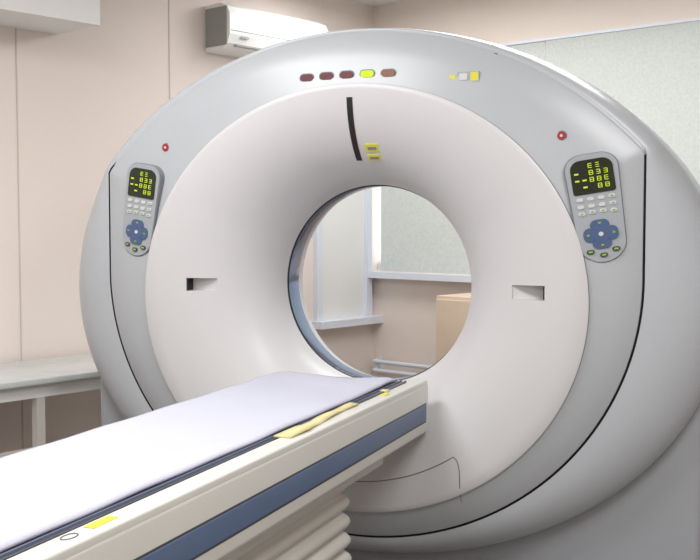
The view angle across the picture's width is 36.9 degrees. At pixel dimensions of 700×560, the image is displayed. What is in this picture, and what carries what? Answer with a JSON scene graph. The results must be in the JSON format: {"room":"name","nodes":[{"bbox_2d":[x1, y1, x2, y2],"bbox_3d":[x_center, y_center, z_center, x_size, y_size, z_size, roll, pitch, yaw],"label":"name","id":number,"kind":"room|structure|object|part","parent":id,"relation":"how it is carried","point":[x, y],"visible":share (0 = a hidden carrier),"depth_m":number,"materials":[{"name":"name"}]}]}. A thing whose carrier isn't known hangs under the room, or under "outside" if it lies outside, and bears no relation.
{"room":"radiology room","nodes":[
{"label":"radiology room","id":0,"kind":"room"},
{"bbox_2d":[0,0,380,452],"bbox_3d":[-2.620,-0.287,3.969,0.150,2.700,8.500,3,4,41],"label":"wall","id":1,"kind":"structure","parent":0,"point":[83,94],"depth_m":5.26,"materials":[{"name":"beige paint"}]},
{"bbox_2d":[15,28,23,448],"bbox_3d":[-1.584,-0.345,5.023,0.003,2.700,0.006,3,4,42],"label":"trim","id":2,"kind":"structure","parent":1,"relation":"attached to","point":[15,28],"depth_m":5.02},
{"bbox_2d":[0,0,99,33],"bbox_3d":[-3.224,-1.326,2.842,0.360,0.500,5.800,3,4,41],"label":"ceiling bulkhead","id":3,"kind":"object","parent":1,"relation":"attached to","point":[46,16],"depth_m":4.79,"materials":[{"name":"white paint"}]},
{"bbox_2d":[168,0,169,99],"bbox_3d":[-0.975,-0.383,5.711,0.003,2.700,0.007,3,4,41],"label":"trim","id":4,"kind":"structure","parent":1,"relation":"attached to","point":[168,0],"depth_m":5.66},
{"bbox_2d":[205,2,327,57],"bbox_3d":[-0.349,-1.417,6.205,0.205,0.260,1.154,3,4,41],"label":"air conditioner","id":5,"kind":"object","parent":1,"relation":"attached to","point":[231,30],"visible":0.62,"depth_m":5.84,"materials":[{"name":"plastic"}]},
{"bbox_2d":[313,219,322,321],"bbox_3d":[-0.202,-0.450,6.558,0.035,1.460,0.050,3,4,41],"label":"window frame","id":6,"kind":"structure","parent":1,"relation":"attached to","point":[318,234],"depth_m":6.57,"materials":[{"name":"white plastic"}]},
{"bbox_2d":[312,315,382,329],"bbox_3d":[-0.012,0.272,6.771,0.090,0.045,0.600,3,4,41],"label":"sill","id":7,"kind":"structure","parent":1,"relation":"attached to","point":[363,320],"depth_m":6.71,"materials":[{"name":"white plastic"}]},
{"bbox_2d":[323,190,363,319],"bbox_3d":[-0.053,-0.471,6.746,0.010,1.440,0.430,3,4,42],"label":"pane","id":8,"kind":"object","parent":7,"relation":"on","point":[343,225],"visible":0.57,"depth_m":6.78,"materials":[{"name":"grey glass"}]},
{"bbox_2d":[364,188,371,315],"bbox_3d":[0.117,-0.470,6.917,0.035,1.460,0.050,3,4,41],"label":"window frame","id":9,"kind":"structure","parent":1,"relation":"attached to","point":[368,192],"depth_m":6.92,"materials":[{"name":"white plastic"}]},
{"bbox_2d":[349,0,404,5],"bbox_3d":[-0.092,-1.561,1.659,6.900,0.100,8.500,3,4,41],"label":"ceiling","id":10,"kind":"structure","parent":0,"point":[367,2],"depth_m":6.76,"materials":[{"name":"white paint"}]},
{"bbox_2d":[101,379,699,559],"bbox_3d":[0.153,0.517,4.096,2.370,1.080,0.470,1,3,21],"label":"base","id":11,"kind":"object","parent":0,"point":[655,516],"depth_m":3.54,"materials":[{"name":"grey plastic"}]},
{"bbox_2d":[373,270,470,377],"bbox_3d":[2.674,0.532,4.906,6.600,0.960,0.150,3,4,41],"label":"wall","id":12,"kind":"structure","parent":0,"point":[407,332],"depth_m":6.83,"materials":[{"name":"paint"}]},
{"bbox_2d":[375,358,381,372],"bbox_3d":[0.189,0.568,6.977,0.020,0.100,0.050,3,4,41],"label":"bracket","id":13,"kind":"object","parent":12,"relation":"attached to","point":[379,366],"visible":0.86,"depth_m":6.96,"materials":[{"name":"white metal"}]},
{"bbox_2d":[372,368,416,375],"bbox_3d":[1.637,0.671,5.666,3.950,0.028,0.030,3,4,41],"label":"pipe","id":14,"kind":"object","parent":13,"relation":"attached to","point":[401,373],"visible":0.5,"depth_m":6.85,"materials":[{"name":"white metal"}]},
{"bbox_2d":[372,359,430,368],"bbox_3d":[1.637,0.611,5.663,3.950,0.028,0.030,3,4,41],"label":"pipe","id":15,"kind":"object","parent":13,"relation":"attached to","point":[394,363],"visible":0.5,"depth_m":6.80,"materials":[{"name":"white metal"}]},
{"bbox_2d":[368,271,470,282],"bbox_3d":[1.755,0.038,5.614,4.250,0.040,0.210,3,4,41],"label":"window sill","id":16,"kind":"structure","parent":12,"relation":"attached to","point":[374,274],"depth_m":6.64,"materials":[{"name":"white plastic"}]},
{"bbox_2d":[381,187,470,273],"bbox_3d":[0.484,-0.323,6.708,0.715,0.548,0.027,3,4,41],"label":"roller blind","id":17,"kind":"object","parent":12,"relation":"attached to","point":[416,236],"depth_m":6.76,"materials":[{"name":"white fabric"}]},
{"bbox_2d":[373,0,699,43],"bbox_3d":[2.674,-1.502,4.794,6.600,0.365,0.150,3,4,41],"label":"wall","id":18,"kind":"structure","parent":0,"point":[493,21],"depth_m":6.16,"materials":[{"name":"paint"}]},
{"bbox_2d":[499,17,699,184],"bbox_3d":[1.369,-0.956,5.890,1.248,0.867,0.027,3,4,41],"label":"roller blind","id":19,"kind":"object","parent":18,"relation":"attached to","point":[648,75],"depth_m":5.66,"materials":[{"name":"white fabric"}]},
{"bbox_3d":[1.755,-1.362,5.525,4.135,0.016,0.026,3,4,41],"label":"rail","id":20,"kind":"part","parent":19,"relation":"part of","materials":[{"name":"white metal"}]},
{"bbox_3d":[-0.092,1.235,1.814,6.900,0.100,8.500,3,4,41],"label":"floor","id":21,"kind":"structure","parent":0,"visible":0},
{"bbox_2d":[0,353,100,457],"bbox_3d":[-1.672,0.725,4.509,0.570,0.620,2.180,3,4,41],"label":"desk","id":22,"kind":"object","parent":21,"relation":"on","point":[34,379],"visible":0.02,"depth_m":4.57,"materials":[{"name":"laminate"}]},
{"bbox_3d":[-1.344,0.768,4.542,0.040,0.530,0.040,3,4,41],"label":"leg","id":23,"kind":"part","parent":22,"relation":"part of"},
{"bbox_2d":[0,372,427,559],"bbox_3d":[-0.458,0.767,2.532,0.565,0.754,2.590,1,3,21],"label":"table","id":24,"kind":"object","parent":21,"relation":"on","point":[258,468],"visible":1,"depth_m":2.48,"materials":[{"name":"beige plastic"}]},
{"bbox_2d":[79,28,699,552],"bbox_3d":[0.120,0.043,3.986,2.480,1.890,0.691,1,3,21],"label":"gantry shell","id":25,"kind":"object","parent":21,"relation":"on","point":[547,409],"depth_m":3.59,"materials":[{"name":"white plastic"}]},
{"bbox_2d":[122,163,164,255],"bbox_3d":[-0.783,-0.267,3.986,0.200,0.355,0.045,2,4,32],"label":"control panel","id":26,"kind":"object","parent":25,"relation":"attached to","point":[145,182],"visible":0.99,"depth_m":3.97,"materials":[{"name":"grey plastic"}]},
{"bbox_2d":[162,144,168,150],"bbox_3d":[-0.690,-0.497,3.938,0.027,0.027,0.012,1,3,21],"label":"button","id":27,"kind":"object","parent":25,"relation":"attached to","point":[167,147],"depth_m":3.93,"materials":[{"name":"red plastic"}]},
{"bbox_2d":[187,278,192,289],"bbox_3d":[-0.599,0.015,3.936,0.004,0.042,0.038,1,3,21],"label":"window","id":28,"kind":"structure","parent":25,"relation":"attached to","point":[189,281],"depth_m":3.93,"materials":[{"name":"black glass"}]},
{"bbox_2d":[300,74,312,80],"bbox_3d":[-0.151,-0.712,3.702,0.048,0.023,0.010,1,3,21],"label":"lamp","id":29,"kind":"object","parent":25,"relation":"attached to","point":[309,77],"depth_m":3.70,"materials":[{"name":"red plastic"}]},
{"bbox_2d":[320,73,332,79],"bbox_3d":[-0.081,-0.712,3.673,0.048,0.023,0.010,1,3,21],"label":"lamp","id":30,"kind":"object","parent":25,"relation":"attached to","point":[324,76],"depth_m":3.67,"materials":[{"name":"red plastic"}]},
{"bbox_2d":[340,71,352,77],"bbox_3d":[-0.011,-0.712,3.644,0.048,0.023,0.010,1,3,21],"label":"lamp","id":31,"kind":"object","parent":25,"relation":"attached to","point":[347,74],"depth_m":3.64,"materials":[{"name":"red plastic"}]},
{"bbox_3d":[0.017,-0.528,3.681,0.021,0.213,0.108,1,3,21],"label":"laser slot","id":32,"kind":"part","parent":25,"relation":"part of","materials":[{"name":"black plastic"}]},
{"bbox_2d":[360,70,373,76],"bbox_3d":[0.060,-0.710,3.617,0.048,0.023,0.010,1,3,21],"label":"lamp","id":33,"kind":"object","parent":25,"relation":"attached to","point":[367,73],"depth_m":3.61,"materials":[{"name":"yellow plastic"}]},
{"bbox_2d":[365,144,378,151],"bbox_3d":[0.079,-0.465,3.673,0.048,0.033,0.030,1,3,21],"label":"label","id":34,"kind":"object","parent":25,"relation":"attached to","point":[366,145],"visible":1,"depth_m":3.67,"materials":[{"name":"yellow paper"}]},
{"bbox_2d":[367,154,381,160],"bbox_3d":[0.088,-0.435,3.698,0.048,0.028,0.027,1,3,21],"label":"label","id":35,"kind":"object","parent":25,"relation":"attached to","point":[368,155],"visible":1,"depth_m":3.69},
{"bbox_2d":[381,70,394,76],"bbox_3d":[0.131,-0.707,3.590,0.048,0.023,0.010,1,3,21],"label":"lamp","id":36,"kind":"object","parent":25,"relation":"attached to","point":[385,73],"depth_m":3.59,"materials":[{"name":"brown plastic"}]},
{"bbox_2d":[356,457,460,499],"bbox_3d":[-0.001,0.682,3.715,0.814,0.182,0.035,1,3,21],"label":"access panel gap","id":37,"kind":"object","parent":25,"relation":"attached to","point":[451,457],"visible":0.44,"depth_m":3.60,"materials":[{"name":"grey plastic"}]},
{"bbox_2d":[459,73,467,79],"bbox_3d":[0.380,-0.678,3.505,0.028,0.022,0.012,1,3,21],"label":"warning label","id":38,"kind":"object","parent":25,"relation":"attached to","point":[463,76],"visible":1,"depth_m":3.50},
{"bbox_2d":[457,71,479,81],"bbox_3d":[0.395,-0.678,3.502,0.076,0.034,0.010,1,3,21],"label":"warning label","id":39,"kind":"object","parent":25,"relation":"attached to","point":[468,72],"visible":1,"depth_m":3.49,"materials":[{"name":"grey plastic"}]},
{"bbox_2d":[471,72,477,80],"bbox_3d":[0.415,-0.677,3.494,0.026,0.028,0.012,1,3,21],"label":"warning label","id":40,"kind":"object","parent":25,"relation":"attached to","point":[474,75],"visible":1,"depth_m":3.49,"materials":[{"name":"yellow paper"}]},
{"bbox_2d":[557,131,565,139],"bbox_3d":[0.685,-0.466,3.396,0.027,0.027,0.012,1,3,21],"label":"button","id":41,"kind":"object","parent":25,"relation":"attached to","point":[558,135],"depth_m":3.39,"materials":[{"name":"red plastic"}]},
{"bbox_2d":[564,151,626,262],"bbox_3d":[0.786,-0.233,3.369,0.200,0.355,0.045,1,3,10],"label":"control panel","id":42,"kind":"object","parent":25,"relation":"attached to","point":[592,180],"visible":1,"depth_m":3.35,"materials":[{"name":"grey plastic"}]},
{"bbox_2d":[436,293,470,361],"bbox_3d":[0.940,0.527,5.905,0.880,0.860,0.415,3,4,41],"label":"base cabinet","id":43,"kind":"object","parent":21,"relation":"on","point":[452,310],"visible":0.1,"depth_m":5.98,"materials":[{"name":"brown wood"}]}
]}

